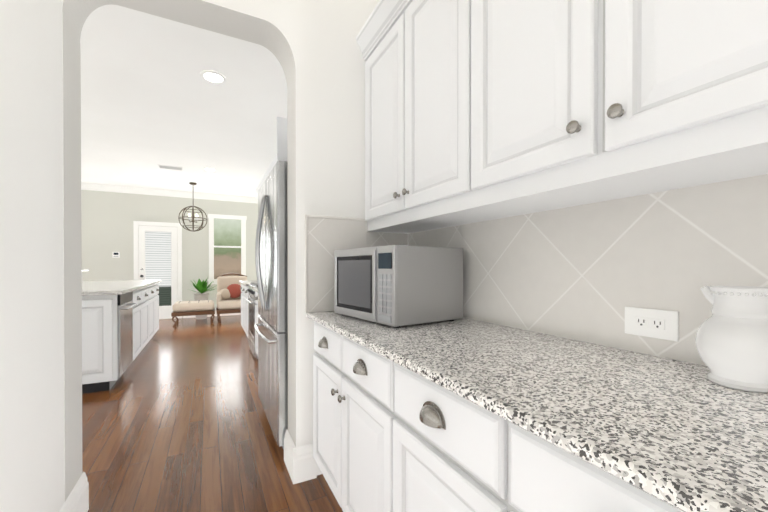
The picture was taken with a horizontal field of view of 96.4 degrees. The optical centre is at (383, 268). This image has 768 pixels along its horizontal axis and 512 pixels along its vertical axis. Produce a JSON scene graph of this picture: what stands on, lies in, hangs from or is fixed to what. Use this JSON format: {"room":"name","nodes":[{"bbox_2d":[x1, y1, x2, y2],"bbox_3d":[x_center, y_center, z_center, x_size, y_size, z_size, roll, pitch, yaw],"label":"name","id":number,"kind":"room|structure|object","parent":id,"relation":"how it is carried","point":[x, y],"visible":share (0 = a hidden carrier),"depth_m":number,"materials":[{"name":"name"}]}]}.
{"room":"butler's pantry","nodes":[
{"label":"butler's pantry","id":0,"kind":"room"},
{"bbox_2d":[0,0,64,511],"bbox_3d":[-0.633,-0.264,-0.073,0.120,2.850,3.720,0,0,-27],"label":"wall","id":1,"kind":"structure","parent":0,"point":[32,470],"depth_m":1.17,"materials":[{"name":"paint"}]},
{"bbox_2d":[59,472,88,511],"bbox_3d":[-1.190,1.062,1.183,0.019,0.185,1.026,0,0,-27],"label":"baseboard","id":2,"kind":"structure","parent":1,"relation":"attached to","point":[78,499],"depth_m":1.54,"materials":[{"name":"white paint"}]},
{"bbox_2d":[81,190,257,319],"bbox_3d":[-4.546,-0.306,7.810,6.460,2.850,0.120,0,0,-27],"label":"wall","id":3,"kind":"structure","parent":0,"point":[108,219],"depth_m":7.38,"materials":[{"name":"paint"}]},
{"bbox_2d":[112,252,119,257],"bbox_3d":[-5.608,-0.288,7.185,0.120,0.120,0.029,0,0,-27],"label":"thermostat","id":4,"kind":"object","parent":3,"relation":"attached to","point":[115,254],"visible":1,"depth_m":7.17,"materials":[{"name":"white plastic"}]},
{"bbox_2d":[133,221,181,318],"bbox_3d":[-4.940,0.051,7.517,0.890,2.140,0.072,0,0,-27],"label":"door","id":5,"kind":"structure","parent":3,"relation":"attached to","point":[155,250],"depth_m":7.56,"materials":[{"name":"white paint"}]},
{"bbox_2d":[81,182,254,202],"bbox_3d":[-5.207,-1.663,7.336,4.620,0.129,0.109,0,0,-27],"label":"crown molding","id":6,"kind":"structure","parent":3,"relation":"attached to","point":[144,191],"depth_m":7.53,"materials":[{"name":"white paint"}]},
{"bbox_2d":[183,308,240,317],"bbox_3d":[-3.129,1.023,8.460,3.150,0.185,0.020,0,0,-27],"label":"baseboard","id":7,"kind":"structure","parent":3,"relation":"attached to","point":[194,316],"depth_m":8.04,"materials":[{"name":"white paint"}]},
{"bbox_2d":[207,214,246,283],"bbox_3d":[-3.707,-0.453,8.144,0.860,1.640,0.044,0,0,-27],"label":"window","id":8,"kind":"structure","parent":3,"relation":"in","point":[227,244],"depth_m":8.14,"materials":[{"name":"white glass"}]},
{"bbox_2d":[80,5,286,196],"bbox_3d":[-3.115,-1.765,4.771,6.660,0.100,7.180,0,0,-27],"label":"ceiling","id":9,"kind":"structure","parent":0,"point":[152,99],"depth_m":3.60,"materials":[{"name":"paint"}]},
{"bbox_2d":[158,165,182,169],"bbox_3d":[-3.615,-1.712,5.819,0.360,0.015,0.180,0,0,-27],"label":"ceiling vent","id":10,"kind":"object","parent":9,"relation":"in","point":[170,167],"visible":0.96,"depth_m":5.79,"materials":[{"name":"white metal"}]},
{"bbox_2d":[178,182,207,231],"bbox_3d":[-3.851,-1.237,6.925,0.516,0.977,0.516,0,0,-27],"label":"pendant light","id":11,"kind":"object","parent":9,"relation":"hanging from","point":[193,217],"visible":1,"depth_m":6.88,"materials":[{"name":"brown metal"}]},
{"bbox_2d":[203,167,215,170],"bbox_3d":[-3.012,-1.714,5.935,0.210,0.011,0.210,0,0,-27],"label":"recessed light","id":12,"kind":"object","parent":9,"relation":"in","point":[208,169],"visible":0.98,"depth_m":5.93,"materials":[{"name":"white paint"}]},
{"bbox_2d":[200,70,226,83],"bbox_3d":[-1.515,-1.699,3.051,0.210,0.011,0.210,0,0,-27],"label":"recessed light","id":13,"kind":"object","parent":9,"relation":"in","point":[211,76],"visible":1,"depth_m":3.04,"materials":[{"name":"white paint"}]},
{"bbox_2d":[82,315,342,511],"bbox_3d":[-2.226,1.185,3.041,6.660,0.080,11.100,0,0,-27],"label":"floor","id":14,"kind":"structure","parent":0,"point":[174,419],"depth_m":2.35,"materials":[{"name":"brown wood"}]},
{"bbox_2d":[82,281,160,383],"bbox_3d":[-3.618,0.688,4.238,1.168,0.900,2.898,0,0,-27],"label":"kitchen island","id":15,"kind":"object","parent":14,"relation":"on","point":[99,336],"depth_m":3.16,"materials":[{"name":"white paint"}]},
{"bbox_2d":[82,291,136,393],"bbox_3d":[-2.855,0.693,3.402,0.600,0.897,0.600,0,0,-27],"label":"dishwasher","id":16,"kind":"object","parent":15,"relation":"in","point":[125,304],"visible":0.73,"depth_m":3.37,"materials":[{"name":"silver metal"}]},
{"bbox_2d":[82,281,153,296],"bbox_3d":[-3.637,0.217,4.236,1.195,0.037,2.940,0,0,-27],"label":"island countertop","id":17,"kind":"structure","parent":15,"relation":"on","point":[89,288],"depth_m":3.66,"materials":[{"name":"white stone"}]},
{"bbox_2d":[188,279,214,318],"bbox_3d":[-4.040,0.654,7.668,0.654,0.929,0.302,0,0,-27],"label":"potted plant","id":18,"kind":"object","parent":14,"relation":"on","point":[202,287],"visible":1,"depth_m":7.59,"materials":[{"name":"green plant"}]},
{"bbox_2d":[171,273,246,325],"bbox_3d":[-3.616,0.620,7.245,1.440,1.041,0.660,0,0,-27],"label":"chaise lounge","id":19,"kind":"object","parent":14,"relation":"on","point":[228,296],"visible":0.79,"depth_m":7.12,"materials":[{"name":"beige fabric"}]},
{"bbox_2d":[240,285,242,327],"bbox_3d":[-2.196,0.689,6.104,0.615,0.875,0.462,0,0,-27],"label":"base cabinet","id":20,"kind":"object","parent":14,"relation":"on","point":[241,287],"depth_m":5.93,"materials":[{"name":"white paint"}]},
{"bbox_2d":[243,285,254,336],"bbox_3d":[-1.777,0.694,5.281,0.615,0.875,0.462,0,0,-27],"label":"base cabinet","id":21,"kind":"object","parent":14,"relation":"on","point":[245,293],"depth_m":5.36,"materials":[{"name":"white paint"}]},
{"bbox_2d":[239,281,256,284],"bbox_3d":[-2.000,0.236,5.684,0.645,0.032,1.386,0,0,-27],"label":"countertop","id":22,"kind":"structure","parent":21,"relation":"on","point":[242,282],"depth_m":5.47,"materials":[{"name":"white stone"}]},
{"bbox_2d":[246,283,257,358],"bbox_3d":[-1.525,0.625,4.719,0.646,0.998,0.754,0,0,-27],"label":"range oven","id":23,"kind":"object","parent":14,"relation":"on","point":[251,318],"visible":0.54,"depth_m":4.56,"materials":[{"name":"silver metal"}]},
{"bbox_2d":[255,293,258,354],"bbox_3d":[-1.216,0.700,4.179,0.615,0.875,0.476,0,0,-27],"label":"base cabinet","id":24,"kind":"object","parent":14,"relation":"on","point":[256,294],"depth_m":4.13,"materials":[{"name":"white paint"}]},
{"bbox_2d":[254,161,287,449],"bbox_3d":[-0.554,0.241,2.619,0.798,1.788,0.910,0,0,-27],"label":"refrigerator","id":25,"kind":"object","parent":14,"relation":"on","point":[271,256],"visible":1,"depth_m":2.17,"materials":[{"name":"silver metal"}]},
{"bbox_2d":[313,321,384,511],"bbox_3d":[0.090,0.711,1.617,0.617,0.880,0.930,0,0,-27],"label":"base cabinet","id":26,"kind":"object","parent":14,"relation":"on","point":[349,377],"depth_m":1.40,"materials":[{"name":"white paint"}]},
{"bbox_2d":[307,311,767,511],"bbox_3d":[0.658,0.261,0.465,0.647,0.026,3.493,0,0,-27],"label":"countertop","id":27,"kind":"structure","parent":26,"relation":"on","point":[683,436],"depth_m":0.64,"materials":[{"name":"stone"}]},
{"bbox_2d":[334,245,462,327],"bbox_3d":[0.052,0.072,1.698,0.406,0.337,0.530,0,0,-35],"label":"microwave","id":28,"kind":"object","parent":27,"relation":"on","point":[396,286],"visible":1,"depth_m":1.49,"materials":[{"name":"grey"}]},
{"bbox_2d":[695,286,767,392],"bbox_3d":[0.759,0.142,0.722,0.144,0.208,0.155,0,0,-27],"label":"vase","id":29,"kind":"object","parent":27,"relation":"on","point":[731,339],"visible":1,"depth_m":0.69,"materials":[{"name":"white ceramic"}]},
{"bbox_2d":[385,358,682,511],"bbox_3d":[0.504,0.715,0.804,0.617,0.880,0.925,0,0,-27],"label":"base cabinet","id":30,"kind":"object","parent":14,"relation":"on","point":[389,435],"depth_m":0.74,"materials":[{"name":"white paint"}]},
{"bbox_2d":[62,0,408,500],"bbox_3d":[-0.634,-0.274,1.891,1.660,2.850,0.220,0,0,-27],"label":"wall","id":31,"kind":"structure","parent":0,"point":[312,46],"depth_m":1.87,"materials":[{"name":"paint"}]},
{"bbox_2d":[284,429,301,484],"bbox_3d":[-0.527,1.058,1.953,0.037,0.185,0.260,0,0,-27],"label":"baseboard","id":32,"kind":"structure","parent":31,"relation":"attached to","point":[301,463],"depth_m":1.86,"materials":[{"name":"white paint"}]},
{"bbox_2d":[305,214,407,312],"bbox_3d":[-0.141,-0.028,2.011,0.648,0.533,0.012,0,0,-27],"label":"backsplash","id":33,"kind":"structure","parent":31,"relation":"attached to","point":[326,237],"depth_m":1.92,"materials":[{"name":"tile"}]},
{"bbox_2d":[409,174,764,365],"bbox_3d":[-0.608,-0.284,3.800,0.120,2.850,10.600,0,0,-27],"label":"wall","id":34,"kind":"structure","parent":0,"point":[601,201],"depth_m":1.03,"materials":[{"name":"paint"}]},
{"bbox_2d":[279,145,286,161],"bbox_3d":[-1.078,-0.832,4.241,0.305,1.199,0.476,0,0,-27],"label":"upper cabinet","id":35,"kind":"object","parent":34,"relation":"attached to","point":[281,154],"depth_m":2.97,"materials":[{"name":"white paint"}]},
{"bbox_2d":[360,0,510,232],"bbox_3d":[0.231,-0.758,1.675,0.307,1.080,0.920,0,0,-27],"label":"upper cabinet","id":36,"kind":"object","parent":34,"relation":"attached to","point":[411,56],"depth_m":1.55,"materials":[{"name":"white paint"}]},
{"bbox_2d":[408,174,767,365],"bbox_3d":[0.945,0.018,0.604,0.009,0.456,3.483,0,0,-27],"label":"backsplash","id":37,"kind":"structure","parent":34,"relation":"attached to","point":[590,272],"depth_m":1.05,"materials":[{"name":"tile"}]},
{"bbox_2d":[625,307,678,341],"bbox_3d":[0.750,0.154,0.969,0.008,0.080,0.132,0,0,-27],"label":"electrical outlet plate","id":38,"kind":"object","parent":37,"relation":"attached to","point":[658,324],"visible":1,"depth_m":0.96,"materials":[{"name":"white plastic"}]},
{"bbox_2d":[460,0,767,215],"bbox_3d":[0.642,-0.754,0.866,0.307,1.080,0.925,0,0,-27],"label":"upper cabinet","id":39,"kind":"object","parent":34,"relation":"attached to","point":[479,110],"depth_m":0.82,"materials":[{"name":"white paint"}]}
]}

